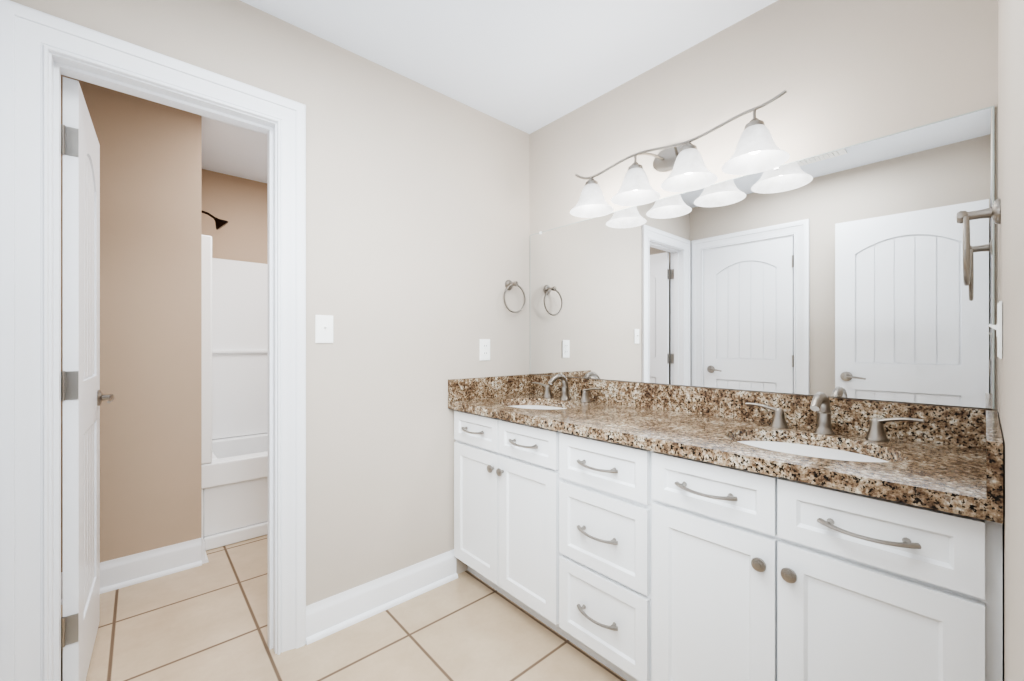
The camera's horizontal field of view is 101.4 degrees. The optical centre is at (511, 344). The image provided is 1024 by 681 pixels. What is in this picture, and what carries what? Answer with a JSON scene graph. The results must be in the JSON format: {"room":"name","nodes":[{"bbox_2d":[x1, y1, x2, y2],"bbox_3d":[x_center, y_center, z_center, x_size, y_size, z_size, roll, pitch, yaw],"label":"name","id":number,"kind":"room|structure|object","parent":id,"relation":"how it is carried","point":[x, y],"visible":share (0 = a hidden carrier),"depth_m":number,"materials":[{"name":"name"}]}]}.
{"room":"bathroom","nodes":[
{"label":"bathroom","id":0,"kind":"room"},
{"bbox_2d":[61,75,201,571],"bbox_3d":[-2.197,-0.034,2.415,0.580,2.440,0.895,0,0,-42],"label":"wall","id":1,"kind":"structure","parent":0,"point":[151,318],"depth_m":2.13,"materials":[{"name":"paint"}]},
{"bbox_2d":[61,536,208,604],"bbox_3d":[-1.868,1.117,2.089,0.580,0.138,0.030,0,0,-42],"label":"baseboard","id":2,"kind":"structure","parent":1,"relation":"attached to","point":[118,573],"depth_m":2.12,"materials":[{"name":"white paint"}]},
{"bbox_2d":[202,211,227,229],"bbox_3d":[-1.998,-0.833,2.776,0.198,0.133,0.089,0,0,-42],"label":"shower head","id":3,"kind":"object","parent":1,"relation":"attached to","point":[219,223],"visible":0.73,"depth_m":2.79},
{"bbox_2d":[202,169,267,263],"bbox_3d":[-1.902,-0.034,3.355,2.270,2.440,0.120,0,0,-42],"label":"wall","id":4,"kind":"structure","parent":0,"point":[239,205],"depth_m":3.12,"materials":[{"name":"paint"}]},
{"bbox_2d":[10,0,529,605],"bbox_3d":[-0.709,-0.034,1.857,2.305,2.440,0.115,0,0,-42],"label":"wall","id":5,"kind":"structure","parent":0,"point":[416,224],"depth_m":1.89,"materials":[{"name":"beige paint"}]},
{"bbox_2d":[0,0,305,680],"bbox_3d":[-1.160,0.113,1.442,0.830,2.147,0.188,0,0,-42],"label":"door frame","id":6,"kind":"structure","parent":5,"relation":"attached to","point":[41,53],"depth_m":1.18,"materials":[{"name":"white paint"}]},
{"bbox_2d":[61,77,114,680],"bbox_3d":[-1.561,0.165,1.534,0.141,2.018,0.614,0,0,-42],"label":"door","id":7,"kind":"structure","parent":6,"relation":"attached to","point":[83,397],"depth_m":1.37,"materials":[{"name":"white paint"}]},
{"bbox_2d":[315,315,332,342],"bbox_3d":[-0.766,-0.062,1.716,0.070,0.115,0.018,0,0,-42],"label":"switch plate","id":8,"kind":"object","parent":5,"relation":"attached to","point":[323,328],"visible":1,"depth_m":1.72,"materials":[{"name":"white plastic"}]},
{"bbox_2d":[306,549,457,644],"bbox_3d":[-0.551,1.117,1.901,0.716,0.138,0.030,0,0,-42],"label":"baseboard","id":9,"kind":"structure","parent":5,"relation":"attached to","point":[326,617],"depth_m":1.86,"materials":[{"name":"white paint"}]},
{"bbox_2d":[480,339,489,360],"bbox_3d":[-0.145,0.030,2.274,0.070,0.115,0.008,0,0,-42],"label":"outlet","id":10,"kind":"object","parent":5,"relation":"attached to","point":[484,349],"visible":1,"depth_m":2.27,"materials":[{"name":"white plastic"}]},
{"bbox_2d":[448,374,527,401],"bbox_3d":[-0.111,0.232,2.296,0.552,0.108,0.020,0,0,-42],"label":"backsplash","id":11,"kind":"structure","parent":5,"relation":"attached to","point":[459,390],"depth_m":2.25,"materials":[{"name":"brown stone"}]},
{"bbox_2d":[503,280,525,312],"bbox_3d":[0.004,-0.271,2.366,0.166,0.194,0.070,0,0,-42],"label":"towel ring","id":12,"kind":"object","parent":5,"relation":"attached to","point":[509,284],"depth_m":2.37,"materials":[{"name":"silver metal"}]},
{"bbox_2d":[61,535,626,680],"bbox_3d":[-0.422,1.216,1.650,2.520,0.060,4.877,0,0,-42],"label":"floor","id":13,"kind":"structure","parent":0,"point":[208,621],"depth_m":1.68,"materials":[{"name":"tile"}]},
{"bbox_2d":[202,235,267,550],"bbox_3d":[-1.443,0.281,3.169,1.546,1.810,0.761,0,0,-42],"label":"tub surround","id":14,"kind":"object","parent":13,"relation":"on","point":[234,401],"visible":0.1,"depth_m":3.03,"materials":[{"name":"plastic"}]},
{"bbox_2d":[448,402,1002,680],"bbox_3d":[0.491,0.755,1.624,0.586,0.862,1.824,0,0,-42],"label":"bathroom vanity","id":15,"kind":"object","parent":13,"relation":"on","point":[632,531],"depth_m":1.16,"materials":[{"name":"white paint"}]},
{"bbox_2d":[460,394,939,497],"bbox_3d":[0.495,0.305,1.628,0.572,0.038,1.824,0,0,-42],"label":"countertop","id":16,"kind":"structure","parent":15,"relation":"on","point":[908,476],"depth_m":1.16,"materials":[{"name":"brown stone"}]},
{"bbox_2d":[504,402,563,409],"bbox_3d":[0.120,0.393,2.034,0.360,0.163,0.454,0,0,-42],"label":"sink","id":17,"kind":"object","parent":16,"relation":"in","point":[531,405],"depth_m":2.19,"materials":[{"name":"white ceramic"}]},
{"bbox_2d":[532,374,603,401],"bbox_3d":[0.242,0.218,2.143,0.151,0.136,0.463,0,0,-42],"label":"faucet","id":18,"kind":"object","parent":16,"relation":"on","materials":[{"name":"silver metal"}]},
{"bbox_2d":[728,434,899,465],"bbox_3d":[0.850,0.393,1.211,0.360,0.163,0.454,0,0,-42],"label":"sink","id":19,"kind":"object","parent":16,"relation":"in","point":[825,449],"depth_m":1.28,"materials":[{"name":"white ceramic"}]},
{"bbox_2d":[744,392,927,441],"bbox_3d":[0.972,0.218,1.320,0.151,0.136,0.463,0,0,-42],"label":"faucet","id":20,"kind":"object","parent":16,"relation":"on","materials":[{"name":"silver metal"}]},
{"bbox_2d":[202,0,777,183],"bbox_3d":[-0.422,-1.294,1.650,2.520,0.080,4.877,0,0,-42],"label":"ceiling","id":21,"kind":"structure","parent":0,"point":[529,66],"depth_m":1.75,"materials":[{"name":"paint"}]},
{"bbox_2d":[530,0,997,412],"bbox_3d":[0.794,-0.034,1.813,0.115,2.440,1.947,0,0,-42],"label":"wall","id":22,"kind":"structure","parent":0,"point":[844,73],"depth_m":1.49,"materials":[{"name":"beige paint"}]},
{"bbox_2d":[570,90,789,217],"bbox_3d":[0.624,-0.747,1.727,0.250,0.243,0.903,0,0,-42],"label":"sconce","id":23,"kind":"object","parent":22,"relation":"attached to","point":[757,150],"visible":1,"depth_m":1.67,"materials":[{"name":"white glass"}]},
{"bbox_2d":[528,374,987,449],"bbox_3d":[0.701,0.232,1.811,0.020,0.108,1.824,0,0,-42],"label":"backsplash","id":24,"kind":"structure","parent":22,"relation":"attached to","point":[947,425],"depth_m":1.49,"materials":[{"name":"brown stone"}]},
{"bbox_2d":[530,106,993,408],"bbox_3d":[0.709,-0.236,1.815,0.006,0.822,1.810,0,0,-42],"label":"mirror","id":25,"kind":"object","parent":22,"relation":"attached to","point":[837,273],"visible":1,"depth_m":1.47,"materials":[{"name":"clear glass"}]},
{"bbox_2d":[998,0,1023,680],"bbox_3d":[0.580,-0.034,0.405,2.305,2.440,0.115,0,0,-42],"label":"wall","id":26,"kind":"structure","parent":0,"point":[1011,194],"depth_m":0.56,"materials":[{"name":"beige paint"}]},
{"bbox_2d":[956,198,1000,285],"bbox_3d":[1.092,-0.236,0.984,0.166,0.194,0.070,0,0,-42],"label":"towel bar","id":27,"kind":"object","parent":26,"relation":"attached to","point":[993,212],"depth_m":0.96,"materials":[{"name":"silver metal"}]},
{"bbox_2d":[984,410,1002,505],"bbox_3d":[1.086,0.232,0.947,0.552,0.108,0.020,0,0,-42],"label":"backsplash","id":28,"kind":"structure","parent":26,"relation":"attached to","point":[993,441],"depth_m":0.77,"materials":[{"name":"brown stone"}]},
{"bbox_2d":[988,301,1001,358],"bbox_3d":[0.997,-0.029,0.865,0.070,0.115,0.018,0,0,-42],"label":"switch plate","id":29,"kind":"object","parent":26,"relation":"attached to","point":[997,327],"visible":1,"depth_m":0.84,"materials":[{"name":"white plastic"}]}
]}

